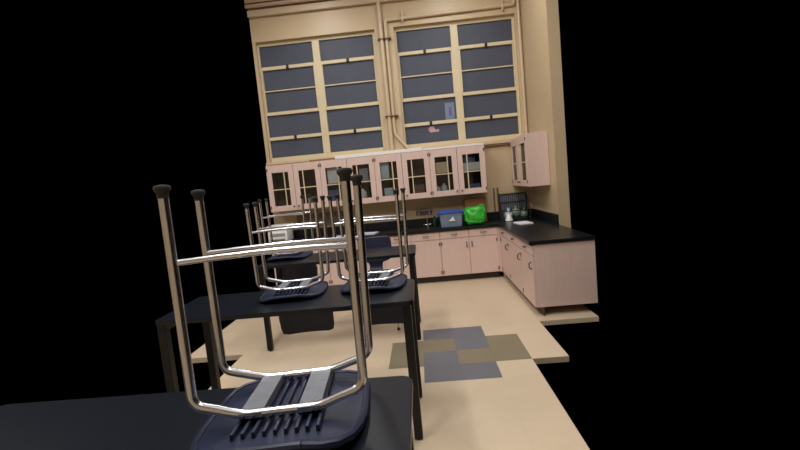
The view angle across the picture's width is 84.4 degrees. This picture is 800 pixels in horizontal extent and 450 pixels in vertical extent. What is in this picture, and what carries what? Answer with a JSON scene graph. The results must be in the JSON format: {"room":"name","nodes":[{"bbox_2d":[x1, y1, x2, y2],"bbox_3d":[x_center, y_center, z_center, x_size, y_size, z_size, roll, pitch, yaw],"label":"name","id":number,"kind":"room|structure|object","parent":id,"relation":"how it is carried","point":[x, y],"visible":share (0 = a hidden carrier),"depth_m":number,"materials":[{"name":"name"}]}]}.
{"room":"science classroom","nodes":[
{"label":"science classroom","id":0,"kind":"room"},
{"bbox_2d":[248,0,532,229],"bbox_3d":[-0.093,-1.523,7.193,4.250,4.800,0.200,-5,6,3],"label":"wall","id":1,"kind":"structure","parent":0,"point":[356,19],"depth_m":7.00,"materials":[{"name":"beige paint"}]},
{"bbox_2d":[245,0,317,8],"bbox_3d":[-0.303,-3.597,6.782,4.250,0.060,0.060,-5,6,3],"label":"pipe","id":2,"kind":"object","parent":1,"relation":"attached to","point":[282,2],"visible":1,"depth_m":6.85,"materials":[{"name":"beige metal"}]},
{"bbox_2d":[266,161,322,211],"bbox_3d":[-1.639,-0.620,7.060,0.850,0.746,0.380,-5,6,3],"label":"upper cabinet","id":3,"kind":"object","parent":1,"relation":"attached to","point":[286,182],"depth_m":6.93,"materials":[{"name":"laminate"}]},
{"bbox_2d":[279,200,289,205],"bbox_3d":[-1.863,-0.325,7.130,0.140,0.150,0.120,-5,6,3],"label":"carton","id":4,"kind":"object","parent":3,"relation":"in","point":[282,202],"visible":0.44,"depth_m":7.07,"materials":[{"name":"brown cardboard"}]},
{"bbox_2d":[309,158,334,161],"bbox_3d":[-1.218,-1.020,6.920,0.410,0.030,0.060,-5,6,3],"label":"wood strip","id":5,"kind":"object","parent":3,"relation":"on","point":[326,158],"visible":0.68,"depth_m":6.89,"materials":[{"name":"brown wood"}]},
{"bbox_2d":[296,211,343,225],"bbox_3d":[-1.262,-0.097,7.277,0.880,0.220,0.021,-5,6,3],"label":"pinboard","id":6,"kind":"object","parent":1,"relation":"attached to","point":[307,216],"visible":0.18,"depth_m":7.27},
{"bbox_2d":[257,31,385,161],"bbox_3d":[-1.266,-2.060,7.177,1.915,1.910,0.112,-5,6,3],"label":"window","id":7,"kind":"structure","parent":1,"relation":"in","point":[322,98],"depth_m":7.18,"materials":[{"name":"paint"}]},
{"bbox_2d":[244,0,405,18],"bbox_3d":[-0.301,-3.601,6.822,4.250,0.290,0.130,-5,6,3],"label":"trim","id":8,"kind":"structure","parent":1,"relation":"attached to","point":[335,4],"depth_m":6.89,"materials":[{"name":"beige paint"}]},
{"bbox_2d":[319,156,377,206],"bbox_3d":[-0.793,-0.687,7.017,0.850,0.728,0.380,-5,6,3],"label":"upper cabinet","id":9,"kind":"object","parent":1,"relation":"attached to","point":[356,163],"visible":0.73,"depth_m":6.86,"materials":[{"name":"laminate"}]},
{"bbox_2d":[327,167,340,183],"bbox_3d":[-1.057,-0.795,7.027,0.160,0.270,0.200,-5,6,3],"label":"carton","id":10,"kind":"object","parent":9,"relation":"on","point":[332,175],"visible":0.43,"depth_m":6.93,"materials":[{"name":"white cardboard"}]},
{"bbox_2d":[328,189,341,200],"bbox_3d":[-1.010,-0.441,7.021,0.210,0.240,0.120,-5,6,3],"label":"carton","id":11,"kind":"object","parent":9,"relation":"in","point":[331,192],"visible":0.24,"depth_m":6.96,"materials":[{"name":"blue cardboard"}]},
{"bbox_2d":[359,168,369,180],"bbox_3d":[-0.567,-0.798,6.986,0.140,0.190,0.120,-5,6,3],"label":"carton","id":12,"kind":"object","parent":9,"relation":"on","point":[364,172],"visible":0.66,"depth_m":6.93,"materials":[{"name":"grey cardboard"}]},
{"bbox_2d":[361,187,367,197],"bbox_3d":[-0.578,-0.479,6.989,0.120,0.240,0.120,-5,6,3],"label":"jug","id":13,"kind":"object","parent":9,"relation":"on","point":[364,193],"visible":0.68,"depth_m":6.94,"materials":[{"name":"white plastic"}]},
{"bbox_2d":[376,2,393,149],"bbox_3d":[-0.253,-2.544,6.959,0.068,2.700,0.068,-5,6,3],"label":"riser pipe","id":14,"kind":"object","parent":1,"relation":"attached to","point":[378,6],"visible":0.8,"depth_m":6.95,"materials":[{"name":"beige metal"}]},
{"bbox_2d":[266,138,513,165],"bbox_3d":[-0.067,-1.175,7.101,4.250,0.055,0.050,-5,6,3],"label":"trim","id":15,"kind":"structure","parent":1,"relation":"attached to","point":[503,140],"depth_m":7.04,"materials":[{"name":"beige paint"}]},
{"bbox_2d":[373,150,431,202],"bbox_3d":[0.052,-0.764,6.973,0.850,0.728,0.380,-5,6,3],"label":"upper cabinet","id":16,"kind":"object","parent":1,"relation":"attached to","point":[407,169],"visible":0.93,"depth_m":6.83,"materials":[{"name":"laminate"}]},
{"bbox_2d":[335,147,421,158],"bbox_3d":[-0.332,-1.117,6.933,1.350,0.052,0.280,-5,6,3],"label":"board","id":17,"kind":"object","parent":16,"relation":"on","point":[420,148],"visible":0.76,"depth_m":6.79,"materials":[{"name":"white wood"}]},
{"bbox_2d":[379,162,389,178],"bbox_3d":[-0.241,-0.864,6.985,0.140,0.260,0.200,-5,6,3],"label":"carton","id":18,"kind":"object","parent":16,"relation":"on","point":[384,166],"visible":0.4,"depth_m":6.89,"materials":[{"name":"grey cardboard"}]},
{"bbox_2d":[384,187,393,195],"bbox_3d":[-0.172,-0.492,6.980,0.130,0.190,0.120,-5,6,3],"label":"carton","id":19,"kind":"object","parent":16,"relation":"in","point":[388,191],"visible":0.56,"depth_m":6.92,"materials":[{"name":"grey cardboard"}]},
{"bbox_2d":[412,184,424,193],"bbox_3d":[0.294,-0.549,7.055,0.200,0.200,0.120,-5,6,3],"label":"carton","id":20,"kind":"object","parent":16,"relation":"in","point":[419,188],"visible":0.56,"depth_m":6.99,"materials":[{"name":"brown cardboard"}]},
{"bbox_2d":[293,208,531,237],"bbox_3d":[0.074,-0.018,7.224,4.130,0.129,0.020,-5,6,3],"label":"backsplash","id":21,"kind":"structure","parent":1,"relation":"attached to","point":[490,215],"depth_m":7.23,"materials":[{"name":"black stone"}]},
{"bbox_2d":[416,208,431,215],"bbox_3d":[0.391,-0.206,7.152,0.260,0.112,0.109,-5,6,3],"label":"power outlet","id":22,"kind":"object","parent":1,"relation":"attached to","point":[419,212],"visible":1,"depth_m":7.19,"materials":[{"name":"grey plastic"}]},
{"bbox_2d":[378,0,514,148],"bbox_3d":[0.769,-2.587,6.901,2.167,2.637,0.090,-5,6,3],"label":"conduit","id":23,"kind":"object","parent":1,"relation":"attached to","point":[386,38],"visible":1,"depth_m":6.87,"materials":[{"name":"beige metal"}]},
{"bbox_2d":[428,145,486,196],"bbox_3d":[0.898,-0.840,6.928,0.850,0.728,0.380,-5,6,3],"label":"upper cabinet","id":24,"kind":"object","parent":1,"relation":"attached to","point":[456,179],"visible":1,"depth_m":6.79,"materials":[{"name":"laminate"}]},
{"bbox_2d":[435,162,447,173],"bbox_3d":[0.647,-0.896,6.903,0.180,0.170,0.120,-5,6,3],"label":"carton","id":25,"kind":"object","parent":24,"relation":"on","point":[441,167],"visible":0.91,"depth_m":6.84,"materials":[{"name":"beige cardboard"}]},
{"bbox_2d":[441,182,447,190],"bbox_3d":[0.697,-0.574,6.924,0.100,0.200,0.100,-5,6,3],"label":"jug","id":26,"kind":"object","parent":24,"relation":"on","point":[444,187],"visible":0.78,"depth_m":6.88,"materials":[{"name":"plastic"}]},
{"bbox_2d":[422,143,482,150],"bbox_3d":[0.813,-1.208,6.874,0.930,0.028,0.280,-5,6,3],"label":"board","id":27,"kind":"object","parent":24,"relation":"on","point":[476,143],"visible":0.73,"depth_m":6.74,"materials":[{"name":"white wood"}]},
{"bbox_2d":[463,162,479,170],"bbox_3d":[1.117,-0.913,6.881,0.280,0.120,0.120,-5,6,3],"label":"carton","id":28,"kind":"object","parent":24,"relation":"on","point":[473,165],"visible":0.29,"depth_m":6.82,"materials":[{"name":"grey cardboard"}]},
{"bbox_2d":[463,156,474,162],"bbox_3d":[1.079,-1.019,6.912,0.180,0.090,0.100,-5,6,3],"label":"carton","id":29,"kind":"object","parent":28,"relation":"on","point":[470,159],"visible":0.76,"depth_m":6.86,"materials":[{"name":"blue cardboard"}]},
{"bbox_2d":[467,183,479,187],"bbox_3d":[1.158,-0.582,6.913,0.180,0.130,0.120,-5,6,3],"label":"carton","id":30,"kind":"object","parent":24,"relation":"in","point":[476,185],"visible":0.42,"depth_m":6.85,"materials":[{"name":"blue cardboard"}]},
{"bbox_2d":[394,15,521,148],"bbox_3d":[0.929,-2.259,7.062,1.890,1.910,0.112,-5,6,3],"label":"window","id":31,"kind":"structure","parent":1,"relation":"in","point":[470,64],"depth_m":7.07,"materials":[{"name":"paint"}]},
{"bbox_2d":[429,126,438,132],"bbox_3d":[0.548,-1.556,7.162,0.165,0.107,0.006,-5,6,3],"label":"sticker","id":32,"kind":"object","parent":31,"relation":"attached to","point":[431,128],"visible":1,"depth_m":7.16,"materials":[{"name":"pink paper"}]},
{"bbox_2d":[445,102,454,119],"bbox_3d":[0.804,-1.841,7.121,0.150,0.265,0.008,-5,6,3],"label":"notice","id":33,"kind":"object","parent":31,"relation":"attached to","point":[449,107],"visible":1,"depth_m":7.12,"materials":[{"name":"blue paper"}]},
{"bbox_2d":[493,188,495,211],"bbox_3d":[1.522,-0.408,7.117,0.026,0.380,0.026,-5,6,3],"label":"conduit","id":34,"kind":"object","parent":1,"relation":"attached to","point":[493,188],"visible":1,"depth_m":7.11,"materials":[{"name":"brown metal"}]},
{"bbox_2d":[484,143,509,147],"bbox_3d":[1.648,-1.275,7.013,0.751,0.041,0.026,-5,6,3],"label":"pipe","id":35,"kind":"object","parent":1,"relation":"attached to","point":[505,143],"visible":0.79,"depth_m":7.01,"materials":[{"name":"brown metal"}]},
{"bbox_2d":[516,0,527,133],"bbox_3d":[1.874,-2.747,6.852,0.048,2.680,0.048,-5,6,3],"label":"pipe","id":36,"kind":"object","parent":1,"relation":"attached to","point":[517,1],"visible":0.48,"depth_m":6.86,"materials":[{"name":"beige metal"}]},
{"bbox_2d":[191,271,598,449],"bbox_3d":[-2.118,1.564,2.676,8.839,0.050,9.754,-5,6,3],"label":"floor","id":37,"kind":"structure","parent":0,"point":[481,344],"depth_m":4.02,"materials":[{"name":"beige tile"}]},
{"bbox_2d":[0,376,413,449],"bbox_3d":[-0.720,1.086,1.405,1.600,0.880,0.600,-5,6,3],"label":"lab table","id":38,"kind":"object","parent":37,"relation":"on","point":[157,421],"visible":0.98,"depth_m":1.45,"materials":[{"name":"black laminate"}]},
{"bbox_2d":[153,167,372,449],"bbox_3d":[-0.366,0.460,1.433,0.604,1.231,0.681,-6,6,-3],"label":"chair","id":39,"kind":"object","parent":38,"relation":"on","point":[321,408],"visible":0.99,"depth_m":1.29,"materials":[{"name":"blue plastic"}]},
{"bbox_2d":[155,279,422,439],"bbox_3d":[-0.662,0.925,2.986,1.600,0.880,0.600,-5,6,3],"label":"lab table","id":40,"kind":"object","parent":37,"relation":"on","point":[236,306],"visible":0.83,"depth_m":2.74,"materials":[{"name":"black metal"}]},
{"bbox_2d":[243,196,333,334],"bbox_3d":[-0.751,0.346,3.128,0.530,1.058,0.621,-6,6,-2],"label":"chair","id":41,"kind":"object","parent":40,"relation":"on","point":[306,287],"visible":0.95,"depth_m":3.19,"materials":[{"name":"blue plastic"}]},
{"bbox_2d":[327,188,408,324],"bbox_3d":[-0.186,0.290,3.143,0.530,1.058,0.621,-5,6,7],"label":"chair","id":42,"kind":"object","parent":40,"relation":"on","point":[386,280],"visible":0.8,"depth_m":3.16,"materials":[{"name":"blue plastic"}]},
{"bbox_2d":[273,243,331,285],"bbox_3d":[-1.498,0.652,7.051,0.860,0.785,0.626,-5,6,3],"label":"base cabinet","id":43,"kind":"object","parent":37,"relation":"on","point":[327,278],"visible":0.1,"depth_m":6.77,"materials":[{"name":"laminate"}]},
{"bbox_2d":[257,245,420,351],"bbox_3d":[-0.592,0.752,4.676,1.600,0.880,0.600,-5,6,3],"label":"lab table","id":44,"kind":"object","parent":37,"relation":"on","point":[393,251],"visible":0.73,"depth_m":4.44,"materials":[{"name":"black metal"}]},
{"bbox_2d":[257,195,318,280],"bbox_3d":[-1.210,0.219,4.855,0.530,1.058,0.621,-5,6,2],"label":"chair","id":45,"kind":"object","parent":44,"relation":"on","point":[307,271],"visible":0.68,"depth_m":4.93,"materials":[{"name":"blue plastic"}]},
{"bbox_2d":[328,241,385,284],"bbox_3d":[-0.642,0.575,7.006,0.860,0.785,0.626,-5,6,3],"label":"base cabinet","id":46,"kind":"object","parent":37,"relation":"on","point":[335,280],"visible":0.09,"depth_m":6.75,"materials":[{"name":"laminate"}]},
{"bbox_2d":[359,236,399,329],"bbox_3d":[-0.265,0.650,4.858,0.492,0.984,0.577,-5,6,3],"label":"chair","id":47,"kind":"object","parent":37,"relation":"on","point":[378,241],"visible":0.12,"depth_m":5.06,"materials":[{"name":"blue plastic"}]},
{"bbox_2d":[385,232,442,282],"bbox_3d":[0.213,0.497,6.961,0.860,0.785,0.626,-5,6,3],"label":"base cabinet","id":48,"kind":"object","parent":37,"relation":"on","point":[428,258],"visible":0.48,"depth_m":6.68,"materials":[{"name":"laminate"}]},
{"bbox_2d":[439,227,499,280],"bbox_3d":[1.068,0.420,6.916,0.860,0.785,0.626,-5,6,3],"label":"base cabinet","id":49,"kind":"object","parent":37,"relation":"on","point":[466,253],"visible":1,"depth_m":6.64,"materials":[{"name":"laminate"}]},
{"bbox_2d":[497,227,506,276],"bbox_3d":[1.535,0.403,6.634,0.100,0.785,0.125,-5,6,3],"label":"cabinet filler","id":50,"kind":"object","parent":37,"relation":"on","point":[498,228],"visible":0.55,"depth_m":6.61,"materials":[{"name":"laminate"}]},
{"bbox_2d":[500,228,510,279],"bbox_3d":[1.810,0.412,6.278,0.696,0.785,0.550,-5,6,3],"label":"base cabinet","id":51,"kind":"object","parent":37,"relation":"on","point":[504,237],"visible":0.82,"depth_m":6.26,"materials":[{"name":"laminate"}]},
{"bbox_2d":[507,232,523,293],"bbox_3d":[1.782,0.478,5.630,0.696,0.785,0.750,-5,6,3],"label":"base cabinet","id":52,"kind":"object","parent":37,"relation":"on","point":[514,248],"visible":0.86,"depth_m":5.59,"materials":[{"name":"laminate"}]},
{"bbox_2d":[520,240,597,315],"bbox_3d":[1.754,0.545,4.982,0.696,0.785,0.550,-5,6,3],"label":"base cabinet","id":53,"kind":"object","parent":37,"relation":"on","point":[564,273],"visible":0.98,"depth_m":4.71,"materials":[{"name":"laminate"}]},
{"bbox_2d":[290,216,595,244],"bbox_3d":[0.042,0.193,5.992,4.155,0.040,2.515,-5,6,3],"label":"countertop","id":54,"kind":"structure","parent":53,"relation":"on","point":[542,231],"depth_m":5.84,"materials":[{"name":"black stone"}]},
{"bbox_2d":[267,223,293,242],"bbox_3d":[-1.891,0.130,6.962,0.320,0.262,0.410,-5,6,3],"label":"printer","id":55,"kind":"object","parent":54,"relation":"on","point":[281,235],"visible":0.52,"depth_m":6.84,"materials":[{"name":"white plastic"}]},
{"bbox_2d":[365,232,378,234],"bbox_3d":[-0.469,0.130,6.817,0.243,0.020,0.200,-4,6,17],"label":"paper stack","id":56,"kind":"object","parent":54,"relation":"on","point":[366,233],"visible":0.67,"depth_m":6.74,"materials":[{"name":"white paper"}]},
{"bbox_2d":[432,216,437,225],"bbox_3d":[0.561,-0.066,7.093,0.080,0.160,0.080,-5,6,3],"label":"bottle","id":57,"kind":"object","parent":54,"relation":"on","point":[434,220],"visible":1,"depth_m":7.06,"materials":[{"name":"plastic"}]},
{"bbox_2d":[437,209,463,227],"bbox_3d":[0.776,-0.103,6.758,0.398,0.258,0.296,-5,6,3],"label":"tub","id":58,"kind":"object","parent":54,"relation":"on","point":[449,218],"visible":1,"depth_m":6.63,"materials":[{"name":"blue plastic"}]},
{"bbox_2d":[463,204,486,224],"bbox_3d":[1.143,-0.162,6.774,0.354,0.301,0.278,-5,6,3],"label":"bag","id":59,"kind":"object","parent":54,"relation":"on","point":[475,214],"visible":1,"depth_m":6.67,"materials":[{"name":"green plastic"}]},
{"bbox_2d":[464,197,486,221],"bbox_3d":[1.201,-0.236,7.037,0.330,0.385,0.142,-5,6,3],"label":"carton","id":60,"kind":"object","parent":54,"relation":"on","point":[470,202],"visible":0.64,"depth_m":6.96,"materials":[{"name":"brown cardboard"}]},
{"bbox_2d":[506,212,512,221],"bbox_3d":[1.669,-0.131,6.757,0.114,0.143,0.114,-5,6,3],"label":"flask","id":61,"kind":"object","parent":54,"relation":"on","point":[508,218],"visible":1,"depth_m":6.73,"materials":[{"name":"white plastic"}]},
{"bbox_2d":[498,191,530,220],"bbox_3d":[1.805,-0.304,6.966,0.448,0.420,0.238,-5,6,3],"label":"drying rack","id":62,"kind":"object","parent":54,"relation":"on","point":[508,200],"visible":0.84,"depth_m":7.06,"materials":[{"name":"plastic"}]},
{"bbox_2d":[505,208,512,216],"bbox_3d":[1.702,-0.187,6.921,0.125,0.166,0.124,-5,6,3],"label":"flask","id":63,"kind":"object","parent":62,"relation":"hanging from","point":[508,209],"visible":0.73,"depth_m":6.89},
{"bbox_2d":[512,205,520,216],"bbox_3d":[1.833,-0.217,6.972,0.145,0.192,0.143,-5,6,3],"label":"flask","id":64,"kind":"object","parent":62,"relation":"hanging from","point":[515,213],"visible":0.9,"depth_m":6.93,"materials":[{"name":"glass"}]},
{"bbox_2d":[521,207,527,216],"bbox_3d":[1.946,-0.204,6.903,0.119,0.158,0.117,-5,6,3],"label":"flask","id":65,"kind":"object","parent":62,"relation":"hanging from","point":[524,213],"visible":0.99,"depth_m":6.87,"materials":[{"name":"glass"}]},
{"bbox_2d":[513,221,533,224],"bbox_3d":[1.761,-0.031,6.321,0.202,0.014,0.300,-6,6,-3],"label":"paper stack","id":66,"kind":"object","parent":54,"relation":"on","point":[519,222],"visible":1,"depth_m":6.25,"materials":[{"name":"white paper"}]},
{"bbox_2d":[520,0,570,227],"bbox_3d":[2.067,-1.654,6.432,0.150,4.800,1.500,-5,6,3],"label":"wall","id":67,"kind":"structure","parent":0,"point":[539,18],"depth_m":5.87,"materials":[{"name":"beige paint"}]},
{"bbox_2d":[510,131,549,186],"bbox_3d":[1.889,-0.950,6.532,0.330,0.728,1.000,-5,6,3],"label":"upper cabinet","id":68,"kind":"object","parent":67,"relation":"attached to","point":[529,151],"visible":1,"depth_m":6.06,"materials":[{"name":"laminate"}]},
{"bbox_2d":[532,208,558,223],"bbox_3d":[2.116,-0.140,6.483,0.020,0.129,1.295,-5,6,3],"label":"backsplash","id":69,"kind":"structure","parent":67,"relation":"attached to","point":[551,217],"depth_m":6.35,"materials":[{"name":"black stone"}]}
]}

